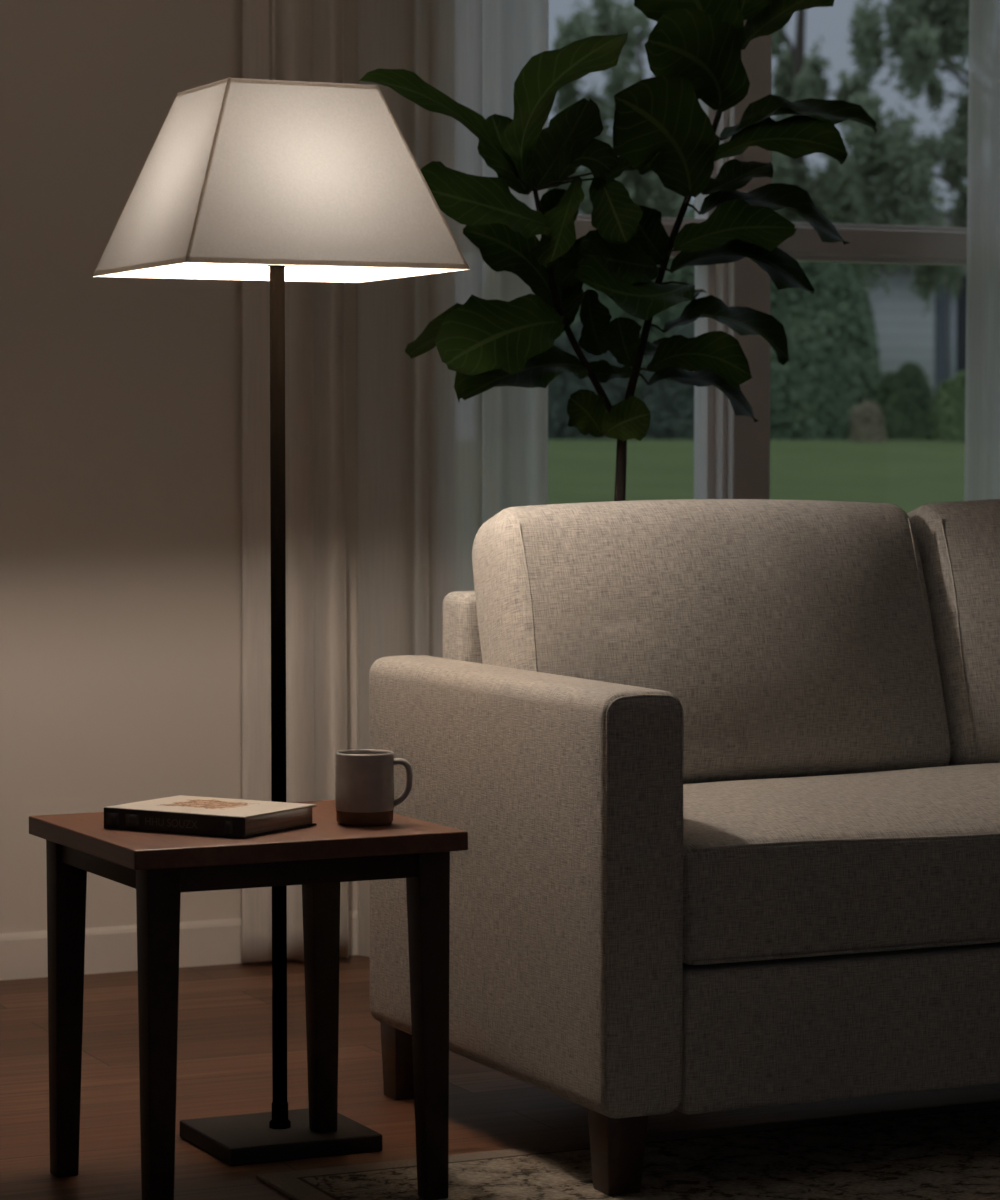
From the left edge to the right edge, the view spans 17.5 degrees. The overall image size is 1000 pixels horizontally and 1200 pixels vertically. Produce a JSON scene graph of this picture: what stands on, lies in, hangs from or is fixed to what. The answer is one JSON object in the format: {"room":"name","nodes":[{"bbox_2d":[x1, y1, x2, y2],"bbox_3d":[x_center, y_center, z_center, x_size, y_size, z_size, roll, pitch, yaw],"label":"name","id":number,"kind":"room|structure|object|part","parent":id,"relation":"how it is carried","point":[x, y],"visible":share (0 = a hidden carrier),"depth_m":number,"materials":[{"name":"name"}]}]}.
{"room":"living room","nodes":[
{"label":"living room","id":0,"kind":"room"},
{"bbox_2d":[0,0,357,933],"bbox_3d":[-0.807,-0.560,6.503,7.200,2.600,0.160,-1,3,-25],"label":"wall","id":1,"kind":"structure","parent":0,"point":[121,398],"depth_m":6.44,"materials":[{"name":"paint"}]},
{"bbox_2d":[0,911,357,979],"bbox_3d":[-0.771,0.697,6.484,7.200,0.090,0.014,-1,3,-25],"label":"baseboard","id":2,"kind":"structure","parent":1,"relation":"attached to","point":[23,955],"depth_m":6.48,"materials":[{"name":"paint"}]},
{"bbox_2d":[574,20,966,498],"bbox_3d":[0.712,-0.683,7.185,1.905,1.940,0.145,-1,3,-25],"label":"window","id":3,"kind":"structure","parent":1,"relation":"in","point":[732,452],"depth_m":7.05,"materials":[{"name":"paint"}]},
{"bbox_3d":[0.508,-0.679,7.091,0.137,1.940,0.145,-1,3,-25],"label":"post","id":4,"kind":"part","parent":3,"relation":"part of","materials":[{"name":"paint"}]},
{"bbox_2d":[0,955,999,1199],"bbox_3d":[0.823,0.966,3.039,7.200,0.120,7.940,-1,3,-25],"label":"floor","id":5,"kind":"structure","parent":0,"point":[224,1038],"depth_m":5.25,"materials":[{"name":"brown wood"}]},
{"bbox_2d":[29,800,467,1199],"bbox_3d":[-0.360,0.573,4.586,0.486,0.518,0.449,-1,3,-26],"label":"side table","id":6,"kind":"object","parent":5,"relation":"on","point":[160,866],"visible":0.88,"depth_m":4.48,"materials":[{"name":"brown wood"}]},
{"bbox_3d":[-0.621,0.582,4.669,0.048,0.492,0.048,-1,3,-26],"label":"leg","id":7,"kind":"part","parent":6,"relation":"part of","materials":[{"name":"brown wood"}]},
{"bbox_3d":[-0.454,0.599,4.331,0.048,0.492,0.048,-1,3,-26],"label":"leg","id":8,"kind":"part","parent":6,"relation":"part of","materials":[{"name":"brown wood"}]},
{"bbox_2d":[104,795,315,838],"bbox_3d":[-0.404,0.301,4.529,0.236,0.030,0.179,2,3,30],"label":"book","id":9,"kind":"object","parent":6,"relation":"on","point":[180,814],"visible":1,"depth_m":4.48,"materials":[{"name":"paper"}]},
{"bbox_3d":[-0.267,0.561,4.842,0.048,0.465,0.048,-1,3,-26],"label":"leg","id":10,"kind":"part","parent":6,"relation":"part of","materials":[{"name":"brown wood"}]},
{"bbox_2d":[335,749,411,825],"bbox_3d":[-0.183,0.264,4.572,0.098,0.101,0.082,-2,3,-34],"label":"mug","id":11,"kind":"object","parent":6,"relation":"on","point":[364,778],"visible":1,"depth_m":4.53,"materials":[{"name":"ceramic"}]},
{"bbox_3d":[-0.138,0.256,4.567,0.030,0.069,0.014,0,3,0],"label":"handle","id":12,"kind":"part","parent":11,"relation":"part of","materials":[{"name":"ceramic"}]},
{"bbox_3d":[-0.101,0.587,4.505,0.048,0.485,0.048,-1,3,-26],"label":"leg","id":13,"kind":"part","parent":6,"relation":"part of","materials":[{"name":"brown wood"}]},
{"bbox_2d":[92,77,469,1165],"bbox_3d":[-0.331,0.031,4.849,0.437,1.577,0.427,-1,3,-25],"label":"floor lamp","id":14,"kind":"object","parent":5,"relation":"on","point":[277,182],"visible":1,"depth_m":4.71,"materials":[{"name":"fabric"}]},
{"bbox_3d":[-0.549,-0.625,4.895,0.147,0.272,0.006,1,3,20],"label":"corner trim","id":15,"kind":"part","parent":14,"relation":"part of","materials":[{"name":"beige fabric"}]},
{"bbox_3d":[-0.527,-0.485,4.734,0.003,0.008,0.425,-1,3,-25],"label":"trim","id":16,"kind":"part","parent":14,"relation":"part of","materials":[{"name":"beige fabric"}]},
{"bbox_3d":[-0.437,-0.750,4.763,0.002,0.006,0.226,-1,3,-25],"label":"trim","id":17,"kind":"part","parent":14,"relation":"part of","materials":[{"name":"beige fabric"}]},
{"bbox_3d":[-0.414,-0.611,4.602,0.006,0.272,0.147,1,3,20],"label":"corner trim","id":18,"kind":"part","parent":14,"relation":"part of","materials":[{"name":"beige fabric"}]},
{"bbox_3d":[-0.419,-0.498,5.016,0.435,0.008,0.003,-1,3,-25],"label":"trim","id":19,"kind":"part","parent":14,"relation":"part of","materials":[{"name":"beige fabric"}]},
{"bbox_3d":[-0.331,-0.621,4.818,0.435,0.271,0.425,-1,3,-25],"label":"lamp shade","id":20,"kind":"part","parent":14,"relation":"part of","materials":[{"name":"fabric"}]},
{"bbox_3d":[-0.283,-0.748,4.709,0.235,0.006,0.002,-1,3,-25],"label":"trim","id":21,"kind":"part","parent":14,"relation":"part of","materials":[{"name":"beige fabric"}]},
{"bbox_3d":[-0.242,-0.480,4.632,0.435,0.008,0.003,-1,3,-25],"label":"trim","id":22,"kind":"part","parent":14,"relation":"part of","materials":[{"name":"beige fabric"}]},
{"bbox_3d":[-0.134,-0.493,4.915,0.003,0.008,0.425,-1,3,-25],"label":"trim","id":23,"kind":"part","parent":14,"relation":"part of","materials":[{"name":"beige fabric"}]},
{"bbox_3d":[-0.113,-0.618,4.741,0.147,0.272,0.006,1,3,20],"label":"corner trim","id":24,"kind":"part","parent":14,"relation":"part of","materials":[{"name":"beige fabric"}]},
{"bbox_2d":[358,0,876,500],"bbox_3d":[0.240,-0.280,6.067,1.160,2.080,0.349,-2,3,-32],"label":"fiddle leaf fig","id":25,"kind":"object","parent":5,"relation":"on","point":[661,126],"visible":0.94,"depth_m":5.98,"materials":[{"name":"plant"}]},
{"bbox_2d":[256,1100,999,1199],"bbox_3d":[1.295,0.843,4.297,2.685,0.006,2.035,-1,3,-25],"label":"area rug","id":26,"kind":"object","parent":5,"relation":"on","point":[948,1152],"visible":1,"depth_m":4.69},
{"bbox_2d":[369,499,999,1195],"bbox_3d":[0.779,0.320,5.231,1.794,0.962,0.867,-1,3,-25],"label":"sofa","id":27,"kind":"object","parent":5,"relation":"on","point":[721,776],"visible":0.97,"depth_m":4.78,"materials":[{"name":"fabric"}]},
{"bbox_3d":[-0.151,0.740,5.238,0.066,0.122,0.066,-1,3,-25],"label":"leg","id":28,"kind":"part","parent":27,"relation":"part of","materials":[{"name":"brown wood"}]},
{"bbox_3d":[0.617,0.317,5.581,1.538,0.690,0.092,-1,3,-25],"label":"frame","id":29,"kind":"part","parent":27,"relation":"part of","materials":[{"name":"fabric"}]},
{"bbox_3d":[0.021,0.404,4.885,0.126,0.594,0.867,-1,3,-25],"label":"arm","id":30,"kind":"part","parent":27,"relation":"part of","materials":[{"name":"fabric"}]},
{"bbox_3d":[0.165,0.770,4.554,0.066,0.116,0.066,-1,3,-25],"label":"leg","id":31,"kind":"part","parent":27,"relation":"part of","materials":[{"name":"brown wood"}]},
{"bbox_2d":[472,499,950,783],"bbox_3d":[0.351,0.074,5.225,0.774,0.482,0.231,-1,-14,-25],"label":"cushion","id":32,"kind":"object","parent":27,"relation":"on","point":[793,639],"depth_m":5.14,"materials":[{"name":"fabric"}]},
{"bbox_3d":[0.937,0.603,4.900,1.540,0.203,0.100,-1,3,-25],"label":"rail","id":33,"kind":"part","parent":27,"relation":"part of","materials":[{"name":"fabric"}]},
{"bbox_2d":[683,763,999,964],"bbox_3d":[0.825,0.377,5.132,1.534,0.217,0.640,-1,3,-25],"label":"seat cushion","id":34,"kind":"object","parent":27,"relation":"on","point":[784,863],"depth_m":4.68,"materials":[{"name":"fabric"}]},
{"bbox_2d":[907,499,999,765],"bbox_3d":[1.052,0.059,5.548,0.774,0.482,0.231,-1,-14,-25],"label":"cushion","id":35,"kind":"object","parent":27,"relation":"on","point":[958,542],"depth_m":5.35,"materials":[{"name":"fabric"}]},
{"label":"outside","id":36,"kind":"structure","parent":0,"visible":0},
{"bbox_2d":[548,440,964,513],"bbox_3d":[0.066,-1.682,47.556,80.000,1.290,73.650,-1,3,-25],"label":"lawn","id":37,"kind":"structure","parent":36,"point":[909,475],"depth_m":31.35,"materials":[{"name":"green plant"}]},
{"bbox_2d":[555,283,598,339],"bbox_3d":[0.671,-3.943,48.123,2.282,3.437,2.326,-1,3,-25],"label":"bush","id":38,"kind":"object","parent":37,"relation":"on","point":[585,287],"visible":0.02,"depth_m":47.38,"materials":[{"name":"green plant"}]},
{"bbox_2d":[548,319,635,439],"bbox_3d":[1.150,-2.846,42.092,1.404,1.774,1.409,-1,3,-25],"label":"bush","id":39,"kind":"object","parent":37,"relation":"on","point":[560,389],"visible":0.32,"depth_m":41.64,"materials":[{"name":"green plant"}]},
{"bbox_2d":[596,290,624,320],"bbox_3d":[2.361,-5.643,64.819,2.098,5.236,2.270,0,3,4],"label":"bush","id":40,"kind":"object","parent":37,"relation":"on","point":[615,311],"visible":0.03,"depth_m":64.09,"materials":[{"name":"green plant"}]},
{"bbox_2d":[548,0,693,294],"bbox_3d":[1.909,-6.755,54.903,3.153,8.258,4.555,2,4,42],"label":"leafy tree","id":41,"kind":"object","parent":37,"relation":"on","point":[647,190],"visible":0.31,"depth_m":54.53,"materials":[{"name":"green plant"}]},
{"bbox_2d":[623,204,694,398],"bbox_3d":[3.047,-4.160,48.684,2.634,3.817,2.873,0,3,6],"label":"bush","id":42,"kind":"object","parent":37,"relation":"on","point":[686,274],"visible":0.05,"depth_m":47.91,"materials":[{"name":"green plant"}]},
{"bbox_2d":[638,322,693,439],"bbox_3d":[2.342,-2.741,41.316,1.262,1.626,1.333,1,3,11],"label":"bush","id":43,"kind":"object","parent":37,"relation":"on","point":[670,403],"visible":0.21,"depth_m":40.85,"materials":[{"name":"green plant"}]},
{"bbox_2d":[771,9,872,223],"bbox_3d":[4.615,-5.490,47.244,1.840,6.461,2.997,0,3,2],"label":"tree","id":44,"kind":"object","parent":37,"relation":"on","point":[799,78],"visible":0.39,"depth_m":46.61,"materials":[{"name":"green plant"}]},
{"bbox_2d":[770,220,881,439],"bbox_3d":[4.146,-3.509,42.793,2.004,3.042,1.978,-1,3,-25],"label":"bush","id":45,"kind":"object","parent":37,"relation":"on","point":[832,367],"visible":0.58,"depth_m":42.05,"materials":[{"name":"green plant"}]},
{"bbox_2d":[848,399,886,441],"bbox_3d":[4.421,-2.115,38.994,0.468,0.599,0.454,-1,3,-25],"label":"shrub","id":46,"kind":"object","parent":37,"relation":"on","point":[867,425],"visible":0.94,"depth_m":38.85,"materials":[{"name":"beige plant"}]},
{"bbox_2d":[839,0,968,316],"bbox_3d":[5.974,-5.714,45.862,2.307,7.036,4.929,1,3,14],"label":"willow tree","id":47,"kind":"object","parent":37,"relation":"on","point":[919,30],"visible":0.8,"depth_m":44.88,"materials":[{"name":"green plant"}]},
{"bbox_2d":[876,362,937,439],"bbox_3d":[5.199,-2.505,41.543,0.815,1.092,0.814,-1,3,-25],"label":"clipped shrub","id":48,"kind":"object","parent":37,"relation":"on","point":[905,398],"visible":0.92,"depth_m":41.27,"materials":[{"name":"green plant"}]},
{"bbox_2d":[858,214,965,428],"bbox_3d":[8.877,-4.585,55.706,10.000,3.931,7.000,-1,3,-25],"label":"house","id":49,"kind":"structure","parent":37,"relation":"on","point":[936,341],"depth_m":51.39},
{"bbox_2d":[956,276,965,372],"bbox_3d":[7.507,-3.993,51.755,0.584,2.326,0.070,-1,3,-25],"label":"shutter","id":50,"kind":"object","parent":49,"relation":"hanging from","point":[961,299],"depth_m":51.61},
{"bbox_2d":[931,371,964,441],"bbox_3d":[5.672,-2.357,39.778,0.785,0.980,0.774,-1,3,-25],"label":"clipped shrub","id":51,"kind":"object","parent":37,"relation":"on","point":[949,409],"visible":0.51,"depth_m":39.55,"materials":[{"name":"green plant"}]},
{"bbox_3d":[0.823,-1.741,2.910,7.200,0.100,7.940,-1,3,-25],"label":"ceiling","id":52,"kind":"structure","parent":0,"visible":0},
{"bbox_2d":[241,0,348,962],"bbox_3d":[-0.400,-0.562,6.497,0.230,2.596,0.082,-1,3,-25],"label":"curtain","id":53,"kind":"object","parent":52,"relation":"hanging from","point":[285,40],"visible":0.52,"depth_m":6.52,"materials":[{"name":"fabric"}]},
{"bbox_2d":[356,0,548,956],"bbox_3d":[-0.087,-0.570,6.658,0.428,2.596,0.053,-1,3,-25],"label":"sheer curtain","id":54,"kind":"object","parent":52,"relation":"hanging from","point":[433,467],"visible":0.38,"depth_m":6.64,"materials":[{"name":"fabric"}]},
{"bbox_2d":[964,0,999,500],"bbox_3d":[1.313,-0.600,7.282,0.605,2.596,0.066,-1,3,-25],"label":"sheer curtain","id":55,"kind":"object","parent":52,"relation":"hanging from","point":[982,369],"visible":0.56,"depth_m":7.17,"materials":[{"name":"fabric"}]}
]}

